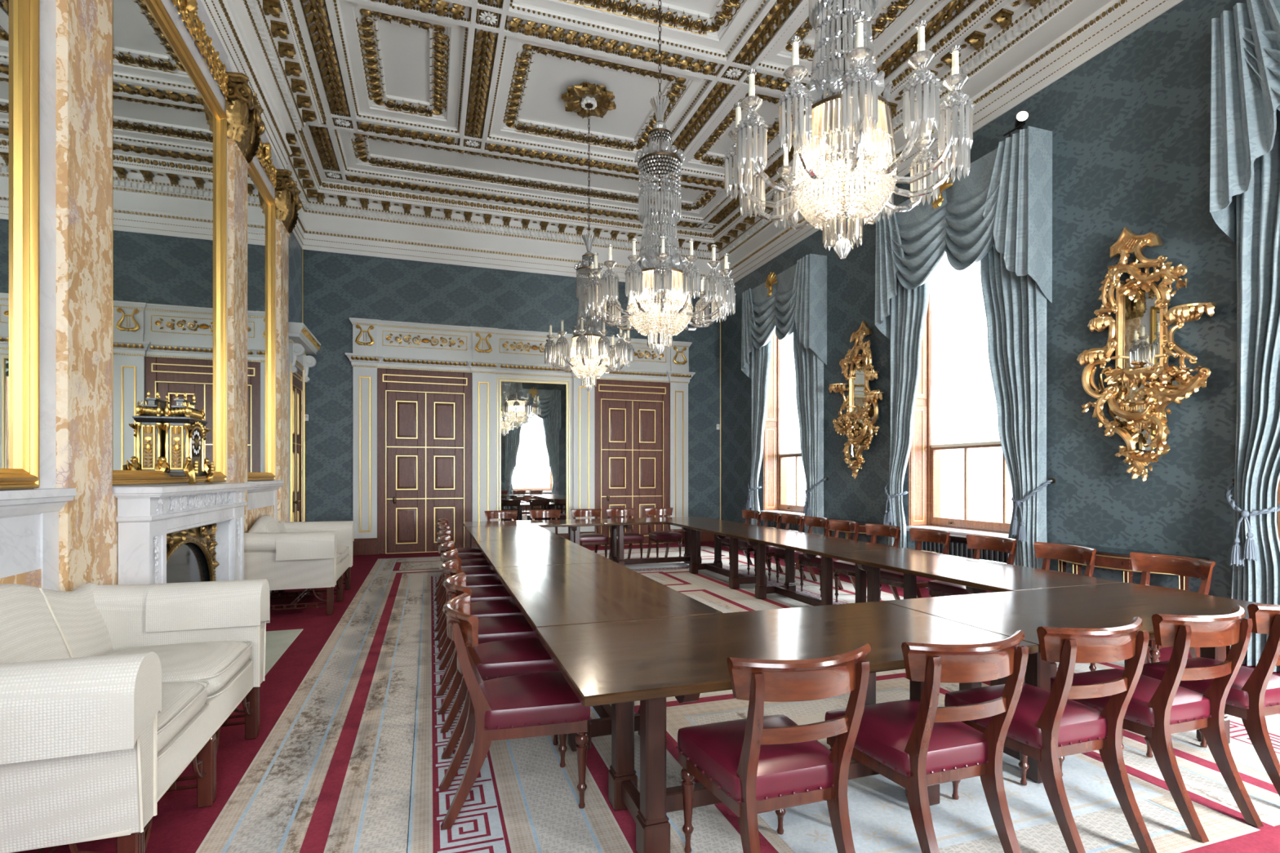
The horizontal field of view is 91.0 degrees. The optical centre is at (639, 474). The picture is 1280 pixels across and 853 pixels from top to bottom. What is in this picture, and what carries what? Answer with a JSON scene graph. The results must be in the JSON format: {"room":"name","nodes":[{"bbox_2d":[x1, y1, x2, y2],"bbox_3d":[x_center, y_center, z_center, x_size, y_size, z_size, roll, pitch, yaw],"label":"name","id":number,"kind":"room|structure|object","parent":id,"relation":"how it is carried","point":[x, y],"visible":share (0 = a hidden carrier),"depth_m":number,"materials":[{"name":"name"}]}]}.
{"room":"formal conference room","nodes":[
{"label":"formal conference room","id":0,"kind":"room"},
{"bbox_2d":[288,231,302,342],"bbox_3d":[-4.163,-2.013,4.724,0.500,6.990,13.877,0,0,-18],"label":"wall","id":1,"kind":"structure","parent":0,"point":[295,251],"depth_m":10.81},
{"bbox_2d":[0,0,284,593],"bbox_3d":[-3.723,-1.306,4.878,0.430,5.556,7.784,0,0,-18],"label":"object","id":2,"kind":"object","parent":1,"relation":"attached to","point":[29,517],"visible":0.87,"depth_m":3.26,"materials":[{"name":"metal"}]},
{"bbox_2d":[0,0,39,489],"bbox_3d":[-2.832,-1.687,2.594,0.067,3.508,1.145,0,0,-18],"label":"wall mirror","id":3,"kind":"object","parent":2,"relation":"attached to","point":[20,20],"visible":1,"depth_m":3.04,"materials":[{"name":"gold metal"}]},
{"bbox_2d":[0,0,17,468],"bbox_3d":[-2.854,-1.683,2.586,0.001,3.336,0.972,0,0,-18],"label":"mirror glass","id":4,"kind":"object","parent":3,"relation":"attached to","point":[8,8],"depth_m":2.97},
{"bbox_2d":[56,0,111,591],"bbox_3d":[-3.117,-1.215,3.579,0.341,5.374,0.784,0,0,-18],"label":"pilaster","id":5,"kind":"object","parent":2,"relation":"attached to","point":[83,27],"visible":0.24,"depth_m":3.48,"materials":[{"name":"stone"}]},
{"bbox_2d":[111,0,226,485],"bbox_3d":[-3.598,-1.687,4.890,0.067,3.508,2.364,0,0,-18],"label":"wall mirror","id":6,"kind":"object","parent":2,"relation":"attached to","point":[169,126],"visible":0.7,"depth_m":4.66,"materials":[{"name":"gold metal"}]},
{"bbox_2d":[225,71,265,531],"bbox_3d":[-4.056,-1.215,6.396,0.341,5.374,0.777,0,0,-18],"label":"pilaster","id":7,"kind":"object","parent":2,"relation":"attached to","point":[245,124],"visible":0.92,"depth_m":6.27,"materials":[{"name":"stone"}]},
{"bbox_2d":[247,160,275,480],"bbox_3d":[-4.381,-1.687,7.239,0.067,3.508,1.370,0,0,-18],"label":"wall mirror","id":8,"kind":"object","parent":2,"relation":"attached to","point":[260,202],"visible":0.67,"depth_m":7.39,"materials":[{"name":"gold metal"}]},
{"bbox_2d":[274,168,302,521],"bbox_3d":[-4.698,-1.215,8.320,0.341,5.374,0.772,0,0,-18],"label":"pilaster","id":9,"kind":"object","parent":2,"relation":"attached to","point":[287,202],"visible":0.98,"depth_m":8.12,"materials":[{"name":"stone"}]},
{"bbox_2d":[288,321,320,521],"bbox_3d":[-5.708,-0.446,10.656,0.323,3.895,1.728,0,0,-18],"label":"doorcase","id":10,"kind":"structure","parent":1,"relation":"attached to","point":[302,341],"depth_m":10.15,"materials":[{"name":"grey paint"}]},
{"bbox_2d":[292,368,302,521],"bbox_3d":[-5.805,-0.168,10.640,0.128,3.300,1.020,0,0,-18],"label":"door","id":11,"kind":"structure","parent":10,"relation":"attached to","point":[297,378],"depth_m":10.77,"materials":[{"name":"brown wood"}]},
{"bbox_2d":[302,249,719,533],"bbox_3d":[-2.239,-2.013,12.944,8.352,6.990,0.500,0,0,-18],"label":"wall","id":12,"kind":"structure","parent":0,"point":[338,287],"depth_m":12.03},
{"bbox_2d":[302,248,720,519],"bbox_3d":[-2.156,-1.450,12.695,8.347,5.265,0.022,0,0,-18],"label":"trim","id":13,"kind":"structure","parent":12,"relation":"attached to","point":[302,249],"depth_m":14.00,"materials":[{"name":"gold metal"}]},
{"bbox_2d":[345,317,695,555],"bbox_3d":[-2.116,-0.696,12.622,6.906,4.356,0.248,0,0,-18],"label":"doorcase","id":14,"kind":"structure","parent":12,"relation":"attached to","point":[488,353],"depth_m":12.34,"materials":[{"name":"grey paint"}]},
{"bbox_2d":[377,368,471,554],"bbox_3d":[-4.087,-0.253,11.996,1.711,3.469,0.128,0,0,-18],"label":"door","id":15,"kind":"structure","parent":14,"relation":"attached to","point":[424,417],"depth_m":11.99,"materials":[{"name":"brown wood"}]},
{"bbox_2d":[497,377,569,533],"bbox_3d":[-2.127,-0.368,12.646,1.465,3.119,0.044,0,0,-18],"label":"mirror","id":16,"kind":"object","parent":14,"relation":"attached to","point":[533,415],"visible":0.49,"depth_m":12.66,"materials":[{"name":"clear mirror"}]},
{"bbox_2d":[594,379,669,546],"bbox_3d":[-0.152,-0.253,13.308,1.677,3.470,0.128,0,0,-18],"label":"door","id":17,"kind":"structure","parent":14,"relation":"attached to","point":[632,418],"depth_m":13.32,"materials":[{"name":"brown wood"}]},
{"bbox_2d":[292,0,983,232],"bbox_3d":[0.035,-5.394,6.124,9.352,0.428,14.876,0,0,-18],"label":"ceiling","id":18,"kind":"structure","parent":0,"point":[462,100],"depth_m":8.59,"materials":[{"name":"white paint"}]},
{"bbox_2d":[543,106,634,391],"bbox_3d":[-0.725,-3.282,8.940,1.262,4.198,1.262,0,0,-10],"label":"chandelier","id":19,"kind":"object","parent":18,"relation":"hanging from","point":[587,339],"visible":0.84,"depth_m":8.82,"materials":[{"name":"clear glass"}]},
{"bbox_2d":[561,81,616,118],"bbox_3d":[-0.725,-5.307,8.940,0.742,0.149,0.742,0,0,4],"label":"ceiling rose","id":20,"kind":"object","parent":18,"relation":"attached to","point":[578,98],"visible":0.98,"depth_m":8.84,"materials":[{"name":"gold paint"}]},
{"bbox_2d":[583,0,736,354],"bbox_3d":[0.195,-3.282,6.179,1.472,4.198,1.472,0,0,33],"label":"chandelier","id":21,"kind":"object","parent":18,"relation":"hanging from","point":[660,277],"visible":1,"depth_m":6.03,"materials":[{"name":"clear glass"}]},
{"bbox_2d":[723,0,974,258],"bbox_3d":[1.109,-3.282,3.438,1.262,4.198,1.262,0,0,25],"label":"chandelier","id":22,"kind":"object","parent":18,"relation":"hanging from","point":[847,119],"visible":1,"depth_m":3.29,"materials":[{"name":"clear glass"}]},
{"bbox_2d":[735,106,741,134],"bbox_3d":[0.554,-1.993,3.540,0.035,0.150,0.035,0,0,10],"label":"candle","id":23,"kind":"object","parent":22,"relation":"on","point":[738,110],"depth_m":3.53,"materials":[{"name":"beige wax"}]},
{"bbox_2d":[748,73,755,105],"bbox_3d":[0.577,-1.993,3.248,0.035,0.150,0.035,0,0,-20],"label":"candle","id":24,"kind":"object","parent":22,"relation":"on","point":[751,77],"depth_m":3.24,"materials":[{"name":"beige wax"}]},
{"bbox_2d":[791,41,799,75],"bbox_3d":[0.743,-1.993,3.007,0.035,0.150,0.035,0,0,40],"label":"candle","id":25,"kind":"object","parent":22,"relation":"on","point":[795,55],"depth_m":2.99,"materials":[{"name":"beige wax"}]},
{"bbox_2d":[855,22,863,58],"bbox_3d":[1.007,-1.993,2.882,0.035,0.150,0.035,0,0,10],"label":"candle","id":26,"kind":"object","parent":22,"relation":"on","point":[860,26],"depth_m":2.87,"materials":[{"name":"beige wax"}]},
{"bbox_2d":[917,26,924,62],"bbox_3d":[1.299,-1.993,2.905,0.035,0.150,0.035,0,0,-20],"label":"candle","id":27,"kind":"object","parent":22,"relation":"on","point":[921,30],"depth_m":2.89,"materials":[{"name":"beige wax"}]},
{"bbox_2d":[921,115,928,143],"bbox_3d":[1.642,-1.993,3.627,0.035,0.150,0.035,0,0,-20],"label":"candle","id":28,"kind":"object","parent":22,"relation":"on","point":[925,140],"depth_m":3.61,"materials":[{"name":"beige wax"}]},
{"bbox_2d":[951,85,957,114],"bbox_3d":[1.665,-1.993,3.335,0.035,0.150,0.035,0,0,10],"label":"candle","id":29,"kind":"object","parent":22,"relation":"on","point":[955,86],"depth_m":3.32,"materials":[{"name":"beige wax"}]},
{"bbox_2d":[951,50,959,84],"bbox_3d":[1.540,-1.993,3.071,0.035,0.150,0.035,0,0,40],"label":"candle","id":30,"kind":"object","parent":22,"relation":"on","point":[955,60],"depth_m":3.06,"materials":[{"name":"beige wax"}]},
{"bbox_2d":[720,0,1277,598],"bbox_3d":[4.234,-2.013,7.524,0.500,6.990,13.877,0,0,-18],"label":"wall","id":31,"kind":"structure","parent":0,"point":[1130,125],"depth_m":6.05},
{"bbox_2d":[200,0,1183,291],"bbox_3d":[0.035,-4.655,6.124,9.152,1.145,14.677,0,0,-18],"label":"crown molding","id":32,"kind":"structure","parent":31,"relation":"attached to","point":[1011,51],"depth_m":8.84,"materials":[{"name":"white paint"}]},
{"bbox_2d":[760,329,804,519],"bbox_3d":[2.900,-0.893,11.445,0.549,4.749,1.959,0,0,-18],"label":"window","id":33,"kind":"structure","parent":31,"relation":"in","point":[775,466],"depth_m":12.28,"materials":[{"name":"brown wood"}]},
{"bbox_2d":[763,329,777,510],"bbox_3d":[2.829,-1.208,11.422,0.299,3.979,1.839,0,0,-18],"label":"shutter","id":34,"kind":"object","parent":33,"relation":"attached to","point":[770,442],"depth_m":12.28,"materials":[{"name":"white wood"}]},
{"bbox_2d":[779,333,800,456],"bbox_3d":[3.000,-1.779,11.479,0.036,2.825,1.726,0,0,-18],"label":"roller blind","id":35,"kind":"object","parent":33,"relation":"attached to","point":[789,431],"visible":0.27,"depth_m":12.01,"materials":[{"name":"fabric"}]},
{"bbox_2d":[741,253,826,378],"bbox_3d":[2.490,-2.712,11.309,0.414,1.848,2.354,0,0,-18],"label":"valance","id":36,"kind":"object","parent":31,"relation":"attached to","point":[796,297],"visible":0.99,"depth_m":10.73,"materials":[{"name":"blue fabric"}]},
{"bbox_2d":[746,338,771,525],"bbox_3d":[2.318,-0.983,12.010,0.298,4.900,0.960,0,0,-18],"label":"curtain","id":37,"kind":"object","parent":36,"relation":"hanging from","point":[761,357],"visible":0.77,"depth_m":12.11,"materials":[{"name":"blue fabric"}]},
{"bbox_2d":[792,328,828,534],"bbox_3d":[2.773,-0.983,10.644,0.298,4.900,0.960,0,0,-18],"label":"curtain","id":38,"kind":"object","parent":36,"relation":"hanging from","point":[809,367],"visible":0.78,"depth_m":10.38,"materials":[{"name":"blue fabric"}]},
{"bbox_2d":[828,320,884,479],"bbox_3d":[3.217,-1.110,9.388,0.239,2.338,1.160,0,0,-22],"label":"mirror","id":39,"kind":"object","parent":31,"relation":"attached to","point":[860,417],"visible":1,"depth_m":9.36,"materials":[{"name":"gold metal"}]},
{"bbox_2d":[906,276,1010,542],"bbox_3d":[4.140,-0.893,7.727,0.550,4.750,1.960,0,0,-18],"label":"window","id":40,"kind":"structure","parent":31,"relation":"in","point":[924,461],"depth_m":8.55,"materials":[{"name":"brown wood"}]},
{"bbox_2d":[908,313,927,532],"bbox_3d":[4.069,-1.208,7.702,0.300,3.980,1.839,0,0,-18],"label":"shutter","id":41,"kind":"object","parent":40,"relation":"attached to","point":[917,460],"depth_m":8.57,"materials":[{"name":"white wood"}]},
{"bbox_2d":[930,253,1000,448],"bbox_3d":[4.240,-1.779,7.760,0.036,2.825,1.726,0,0,-18],"label":"roller blind","id":42,"kind":"object","parent":40,"relation":"attached to","point":[964,412],"visible":0.44,"depth_m":8.10,"materials":[{"name":"fabric"}]},
{"bbox_2d":[875,125,1052,340],"bbox_3d":[3.731,-2.712,7.590,0.414,1.848,2.354,0,0,-18],"label":"valance","id":43,"kind":"object","parent":31,"relation":"attached to","point":[1005,198],"visible":0.94,"depth_m":7.01,"materials":[{"name":"blue fabric"}]},
{"bbox_2d":[883,275,930,548],"bbox_3d":[3.558,-0.983,8.291,0.298,4.900,0.960,0,0,-18],"label":"curtain","id":44,"kind":"object","parent":43,"relation":"hanging from","point":[908,308],"visible":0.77,"depth_m":8.40,"materials":[{"name":"blue fabric"}]},
{"bbox_2d":[1003,110,1029,137],"bbox_3d":[4.050,-3.703,6.742,0.156,0.290,0.268,0,0,-2],"label":"spotlight","id":45,"kind":"object","parent":43,"relation":"on","point":[1021,117],"visible":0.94,"depth_m":6.66,"materials":[{"name":"black metal"}]},
{"bbox_2d":[980,242,1055,568],"bbox_3d":[4.013,-0.983,6.925,0.298,4.900,0.960,0,0,-18],"label":"curtain","id":46,"kind":"object","parent":43,"relation":"hanging from","point":[1015,306],"visible":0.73,"depth_m":6.71,"materials":[{"name":"blue fabric"}]},
{"bbox_2d":[1076,226,1216,481],"bbox_3d":[4.471,-1.110,5.627,0.239,2.338,1.160,0,0,-15],"label":"mirror","id":47,"kind":"object","parent":31,"relation":"attached to","point":[1137,395],"visible":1,"depth_m":5.65,"materials":[{"name":"gold metal"}]},
{"bbox_2d":[1209,0,1279,246],"bbox_3d":[4.971,-2.712,3.871,0.414,1.848,2.354,0,0,-18],"label":"valance","id":48,"kind":"object","parent":31,"relation":"attached to","point":[1245,58],"visible":0.98,"depth_m":4.78,"materials":[{"name":"blue fabric"}]},
{"bbox_2d":[1226,109,1279,671],"bbox_3d":[4.798,-0.983,4.573,0.298,4.900,0.960,0,0,-18],"label":"curtain","id":49,"kind":"object","parent":48,"relation":"hanging from","point":[1255,556],"visible":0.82,"depth_m":4.79,"materials":[{"name":"blue fabric"}]},
{"bbox_3d":[0.035,1.582,6.124,9.352,0.200,14.877,0,0,-18],"label":"floor","id":50,"kind":"structure","parent":0,"visible":0},
{"bbox_2d":[11,541,1279,852],"bbox_3d":[0.035,1.474,6.124,8.352,0.004,13.877,0,0,-18],"label":"carpet","id":51,"kind":"object","parent":50,"relation":"on","point":[344,757],"visible":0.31,"depth_m":3.02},
{"bbox_2d":[0,578,270,852],"bbox_3d":[-2.302,0.965,2.695,0.883,1.020,1.805,0,0,-18],"label":"sofa","id":52,"kind":"object","parent":51,"relation":"on","point":[108,693],"visible":1,"depth_m":2.27,"materials":[{"name":"beige"}]},
{"bbox_2d":[105,640,250,695],"bbox_3d":[-2.336,0.947,3.055,0.670,0.160,0.690,0,0,-18],"label":"cushion","id":53,"kind":"object","parent":52,"relation":"on","point":[221,664],"depth_m":3.09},
{"bbox_2d":[157,681,207,751],"bbox_3d":[-2.114,0.947,2.387,0.670,0.160,0.690,0,0,-18],"label":"cushion","id":54,"kind":"object","parent":52,"relation":"on","point":[184,704],"depth_m":2.50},
{"bbox_2d":[111,482,256,584],"bbox_3d":[-3.496,0.773,4.990,0.273,1.398,2.253,0,0,-18],"label":"mantelpiece","id":55,"kind":"object","parent":51,"relation":"on","point":[157,544],"visible":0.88,"depth_m":4.67,"materials":[{"name":"white stone"}]},
{"bbox_2d":[111,482,256,497],"bbox_3d":[-3.495,0.108,4.991,0.272,0.067,2.253,0,0,-18],"label":"shelf","id":56,"kind":"object","parent":55,"relation":"attached to","point":[178,491],"depth_m":4.37,"materials":[{"name":"white stone"}]},
{"bbox_2d":[156,390,215,484],"bbox_3d":[-3.525,-0.286,4.876,0.277,0.718,0.555,0,0,-18],"label":"mantel clock","id":57,"kind":"object","parent":55,"relation":"on","point":[184,435],"visible":0.98,"depth_m":4.72,"materials":[{"name":"gold"}]},
{"bbox_2d":[265,628,302,675],"bbox_3d":[-3.187,1.476,5.115,0.508,0.011,1.718,0,0,-18],"label":"hearth slab","id":58,"kind":"object","parent":51,"relation":"on","point":[277,642],"visible":0.3,"depth_m":5.48,"materials":[{"name":"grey stone"}]},
{"bbox_2d":[244,515,354,615],"bbox_3d":[-3.875,0.965,7.236,0.883,1.020,1.805,0,0,-18],"label":"sofa","id":59,"kind":"object","parent":51,"relation":"on","point":[290,555],"visible":0.92,"depth_m":6.52,"materials":[{"name":"beige"}]},
{"bbox_2d":[337,546,348,559],"bbox_3d":[-3.909,0.947,7.596,0.670,0.160,0.690,0,0,-18],"label":"cushion","id":60,"kind":"object","parent":59,"relation":"on","point":[344,550],"depth_m":7.62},
{"bbox_2d":[435,518,482,591],"bbox_3d":[-2.338,1.022,8.222,0.637,0.894,0.526,0,0,-19],"label":"dining chair","id":61,"kind":"object","parent":51,"relation":"on","point":[473,549],"visible":0.12,"depth_m":8.12,"materials":[{"name":"brown wood"}]},
{"bbox_2d":[434,521,485,600],"bbox_3d":[-2.154,1.022,7.600,0.637,0.894,0.526,0,0,-17],"label":"dining chair","id":62,"kind":"object","parent":51,"relation":"on","point":[462,556],"visible":0.09,"depth_m":7.48,"materials":[{"name":"brown wood"}]},
{"bbox_2d":[435,524,490,610],"bbox_3d":[-1.961,1.022,7.073,0.637,0.894,0.526,0,0,-18],"label":"dining chair","id":63,"kind":"object","parent":51,"relation":"on","point":[465,562],"visible":0.22,"depth_m":6.94,"materials":[{"name":"brown wood"}]},
{"bbox_2d":[435,528,497,623],"bbox_3d":[-1.768,1.022,6.474,0.637,0.894,0.526,0,0,-17],"label":"dining chair","id":64,"kind":"object","parent":51,"relation":"on","point":[473,571],"visible":0.23,"depth_m":6.36,"materials":[{"name":"brown wood"}]},
{"bbox_2d":[434,534,503,640],"bbox_3d":[-1.578,1.022,5.851,0.637,0.894,0.526,0,0,-18],"label":"dining chair","id":65,"kind":"object","parent":51,"relation":"on","point":[485,580],"visible":0.35,"depth_m":5.72,"materials":[{"name":"brown wood"}]},
{"bbox_2d":[436,541,512,658],"bbox_3d":[-1.378,1.022,5.297,0.637,0.894,0.526,0,0,-18],"label":"dining chair","id":66,"kind":"object","parent":51,"relation":"on","point":[486,593],"visible":0.19,"depth_m":5.15,"materials":[{"name":"brown wood"}]},
{"bbox_2d":[438,549,523,684],"bbox_3d":[-1.166,1.022,4.692,0.637,0.894,0.526,0,0,-18],"label":"dining chair","id":67,"kind":"object","parent":51,"relation":"on","point":[483,609],"visible":0.21,"depth_m":4.58,"materials":[{"name":"brown wood"}]},
{"bbox_2d":[436,558,537,715],"bbox_3d":[-1.000,1.022,4.136,0.637,0.894,0.526,0,0,-19],"label":"dining chair","id":68,"kind":"object","parent":51,"relation":"on","point":[507,627],"visible":0.36,"depth_m":3.99,"materials":[{"name":"brown wood"}]},
{"bbox_2d":[440,572,559,759],"bbox_3d":[-0.785,1.022,3.533,0.637,0.894,0.526,0,0,-18],"label":"dining chair","id":69,"kind":"object","parent":51,"relation":"on","point":[512,657],"visible":0.45,"depth_m":3.38,"materials":[{"name":"leather"}]},
{"bbox_2d":[484,510,517,521],"bbox_3d":[-2.171,1.022,9.945,0.526,0.894,0.637,0,0,-19],"label":"dining chair","id":70,"kind":"object","parent":51,"relation":"on","point":[512,514],"visible":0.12,"depth_m":10.20,"materials":[{"name":"brown wood"}]},
{"bbox_2d":[439,592,591,830],"bbox_3d":[-0.584,1.022,2.883,0.637,0.894,0.526,0,0,-19],"label":"dining chair","id":71,"kind":"object","parent":51,"relation":"on","point":[542,704],"visible":0.94,"depth_m":2.72,"materials":[{"name":"brown wood"}]},
{"bbox_2d":[466,524,564,544],"bbox_3d":[-1.620,1.095,7.909,0.984,0.749,2.013,0,0,-18],"label":"conference table","id":72,"kind":"object","parent":51,"relation":"on","point":[500,533],"visible":0.2,"depth_m":7.74,"materials":[{"name":"brown wood"}]},
{"bbox_2d":[462,519,604,545],"bbox_3d":[-1.631,1.095,9.507,1.978,0.749,0.983,0,0,-18],"label":"conference table","id":73,"kind":"object","parent":51,"relation":"on","point":[574,526],"visible":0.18,"depth_m":9.46,"materials":[{"name":"brown wood"}]},
{"bbox_2d":[476,538,615,571],"bbox_3d":[-0.983,1.095,5.998,0.984,0.749,2.013,0,0,-18],"label":"conference table","id":74,"kind":"object","parent":51,"relation":"on","point":[503,553],"visible":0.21,"depth_m":5.74,"materials":[{"name":"brown wood"}]},
{"bbox_2d":[528,509,564,537],"bbox_3d":[-1.503,1.022,10.168,0.526,0.894,0.637,0,0,-17],"label":"dining chair","id":75,"kind":"object","parent":51,"relation":"on","point":[555,513],"visible":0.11,"depth_m":10.41,"materials":[{"name":"brown wood"}]},
{"bbox_2d":[570,508,608,557],"bbox_3d":[-0.838,1.022,10.390,0.526,0.894,0.637,0,0,-20],"label":"dining chair","id":76,"kind":"object","parent":51,"relation":"on","point":[586,539],"visible":0.67,"depth_m":10.21,"materials":[{"name":"brown wood"}]},
{"bbox_2d":[494,562,722,751],"bbox_3d":[-0.346,1.095,4.088,0.984,0.749,2.013,0,0,-18],"label":"conference table","id":77,"kind":"object","parent":51,"relation":"on","point":[566,594],"visible":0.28,"depth_m":3.66,"materials":[{"name":"brown wood"}]},
{"bbox_2d":[605,508,644,559],"bbox_3d":[-0.262,1.022,10.582,0.526,0.894,0.637,0,0,-20],"label":"dining chair","id":78,"kind":"object","parent":51,"relation":"on","point":[630,538],"visible":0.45,"depth_m":10.69,"materials":[{"name":"brown wood"}]},
{"bbox_2d":[590,516,724,566],"bbox_3d":[0.252,1.095,10.119,1.978,0.749,0.983,0,0,-18],"label":"conference table","id":79,"kind":"object","parent":51,"relation":"on","point":[613,522],"visible":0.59,"depth_m":10.06,"materials":[{"name":"brown wood"}]},
{"bbox_2d":[644,507,683,562],"bbox_3d":[0.393,1.022,10.800,0.526,0.894,0.637,0,0,-19],"label":"dining chair","id":80,"kind":"object","parent":51,"relation":"on","point":[668,536],"visible":0.89,"depth_m":10.71,"materials":[{"name":"brown wood"}]},
{"bbox_2d":[666,520,793,588],"bbox_3d":[1.202,1.095,8.850,0.984,0.749,2.013,0,0,-18],"label":"conference table","id":81,"kind":"object","parent":51,"relation":"on","point":[719,528],"visible":0.7,"depth_m":8.75,"materials":[{"name":"brown wood"}]},
{"bbox_2d":[721,510,760,564],"bbox_3d":[1.600,1.022,10.063,0.637,0.894,0.526,0,0,-19],"label":"dining chair","id":82,"kind":"object","parent":51,"relation":"on","point":[747,514],"visible":0.34,"depth_m":10.12,"materials":[{"name":"brown wood"}]},
{"bbox_2d":[737,511,782,574],"bbox_3d":[1.799,1.022,9.549,0.637,0.894,0.526,0,0,-18],"label":"dining chair","id":83,"kind":"object","parent":51,"relation":"on","point":[743,544],"visible":0.41,"depth_m":9.45,"materials":[{"name":"brown wood"}]},
{"bbox_2d":[675,643,871,852],"bbox_3d":[0.469,1.022,2.252,0.526,0.894,0.637,0,0,-18],"label":"dining chair","id":84,"kind":"object","parent":51,"relation":"on","point":[757,763],"visible":1,"depth_m":2.09,"materials":[{"name":"wood"}]},
{"bbox_2d":[752,513,806,581],"bbox_3d":[2.001,1.022,9.004,0.637,0.894,0.526,0,0,-17],"label":"dining chair","id":85,"kind":"object","parent":51,"relation":"on","point":[786,518],"visible":0.5,"depth_m":8.91,"materials":[{"name":"brown wood"}]},
{"bbox_2d":[535,600,1038,852],"bbox_3d":[0.599,1.095,2.819,1.978,0.749,0.983,0,0,-18],"label":"conference table","id":86,"kind":"object","parent":51,"relation":"on","point":[649,661],"visible":0.59,"depth_m":2.69,"materials":[{"name":"brown wood"}]},
{"bbox_2d":[773,515,829,582],"bbox_3d":[2.201,1.022,8.460,0.637,0.894,0.526,0,0,-18],"label":"dining chair","id":87,"kind":"object","parent":51,"relation":"on","point":[811,522],"visible":0.48,"depth_m":8.55,"materials":[{"name":"brown wood"}]},
{"bbox_2d":[725,531,904,606],"bbox_3d":[1.839,1.095,6.939,0.984,0.749,2.013,0,0,-18],"label":"conference table","id":88,"kind":"object","parent":51,"relation":"on","point":[811,545],"visible":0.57,"depth_m":6.79,"materials":[{"name":"brown wood"}]},
{"bbox_2d":[798,519,859,597],"bbox_3d":[2.373,1.022,7.844,0.637,0.894,0.526,0,0,-20],"label":"dining chair","id":89,"kind":"object","parent":51,"relation":"on","point":[837,525],"visible":0.51,"depth_m":7.88,"materials":[{"name":"brown wood"}]},
{"bbox_2d":[824,517,883,576],"bbox_3d":[3.103,1.083,9.447,0.420,0.785,1.280,0,0,-18],"label":"side table","id":90,"kind":"object","parent":51,"relation":"on","point":[862,529],"visible":0.15,"depth_m":9.16,"materials":[{"name":"brown wood"}]},
{"bbox_2d":[832,523,900,602],"bbox_3d":[2.599,1.022,7.161,0.637,0.894,0.526,0,0,-20],"label":"dining chair","id":91,"kind":"object","parent":51,"relation":"on","point":[840,566],"visible":0.44,"depth_m":7.19,"materials":[{"name":"brown wood"}]},
{"bbox_2d":[880,528,951,599],"bbox_3d":[2.834,1.022,6.500,0.637,0.894,0.526,0,0,-19],"label":"dining chair","id":92,"kind":"object","parent":51,"relation":"on","point":[892,578],"visible":0.35,"depth_m":6.47,"materials":[{"name":"brown wood"}]},
{"bbox_2d":[824,630,1028,852],"bbox_3d":[1.099,1.022,2.431,0.526,0.894,0.637,0,0,-18],"label":"dining chair","id":93,"kind":"object","parent":51,"relation":"on","point":[916,744],"visible":0.77,"depth_m":2.26,"materials":[{"name":"brown wood"}]},
{"bbox_2d":[927,534,1017,597],"bbox_3d":[3.070,1.022,5.778,0.637,0.894,0.526,0,0,-18],"label":"dining chair","id":94,"kind":"object","parent":51,"relation":"on","point":[936,588],"visible":0.27,"depth_m":5.80,"materials":[{"name":"brown wood"}]},
{"bbox_2d":[822,548,1124,685],"bbox_3d":[2.476,1.095,5.029,0.984,0.749,2.013,0,0,-18],"label":"conference table","id":95,"kind":"object","parent":51,"relation":"on","point":[978,576],"visible":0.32,"depth_m":4.84,"materials":[{"name":"brown wood"}]},
{"bbox_2d":[944,616,1156,852],"bbox_3d":[1.712,1.022,2.657,0.526,0.894,0.637,0,0,-18],"label":"dining chair","id":96,"kind":"object","parent":51,"relation":"on","point":[1046,726],"visible":0.77,"depth_m":2.47,"materials":[{"name":"brown wood"}]},
{"bbox_2d":[1033,542,1096,577],"bbox_3d":[3.289,1.022,5.101,0.637,0.894,0.526,0,0,-17],"label":"dining chair","id":97,"kind":"object","parent":51,"relation":"on","point":[1046,551],"visible":0.16,"depth_m":5.21,"materials":[{"name":"brown wood"}]},
{"bbox_2d":[882,582,1269,783],"bbox_3d":[2.477,1.095,3.446,1.978,0.749,0.983,0,0,-18],"label":"conference table","id":98,"kind":"object","parent":51,"relation":"on","point":[1113,605],"visible":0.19,"depth_m":3.41,"materials":[{"name":"brown wood"}]},
{"bbox_2d":[1056,542,1209,591],"bbox_3d":[4.330,1.083,5.766,0.420,0.785,1.280,0,0,-18],"label":"side table","id":99,"kind":"object","parent":51,"relation":"on","point":[1115,558],"visible":0.27,"depth_m":5.60,"materials":[{"name":"brown wood"}]},
{"bbox_2d":[1088,551,1215,671],"bbox_3d":[3.558,1.022,4.380,0.637,0.894,0.526,0,0,-18],"label":"dining chair","id":100,"kind":"object","parent":51,"relation":"on","point":[1147,563],"visible":0.31,"depth_m":4.45,"materials":[{"name":"brown wood"}]},
{"bbox_2d":[1050,605,1263,843],"bbox_3d":[2.329,1.022,2.873,0.526,0.894,0.637,0,0,-18],"label":"dining chair","id":101,"kind":"object","parent":51,"relation":"on","point":[1157,709],"visible":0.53,"depth_m":2.68,"materials":[{"name":"brown wood"}]},
{"bbox_2d":[1141,604,1279,796],"bbox_3d":[2.932,1.022,3.074,0.526,0.894,0.637,0,0,-17],"label":"dining chair","id":102,"kind":"object","parent":51,"relation":"on","point":[1254,695],"visible":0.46,"depth_m":2.86,"materials":[{"name":"brown wood"}]},
{"bbox_2d":[769,519,804,533],"bbox_3d":[2.842,1.162,11.415,0.160,0.639,1.660,0,0,-18],"label":"radiator","id":103,"kind":"object","parent":50,"relation":"on","point":[792,526],"visible":0.02,"depth_m":11.57,"materials":[{"name":"grey paint"}]},
{"bbox_2d":[920,540,1008,563],"bbox_3d":[4.082,1.162,7.697,0.160,0.640,1.660,0,0,-18],"label":"radiator","id":104,"kind":"object","parent":50,"relation":"on","point":[959,548],"visible":0.04,"depth_m":7.77,"materials":[{"name":"metal"}]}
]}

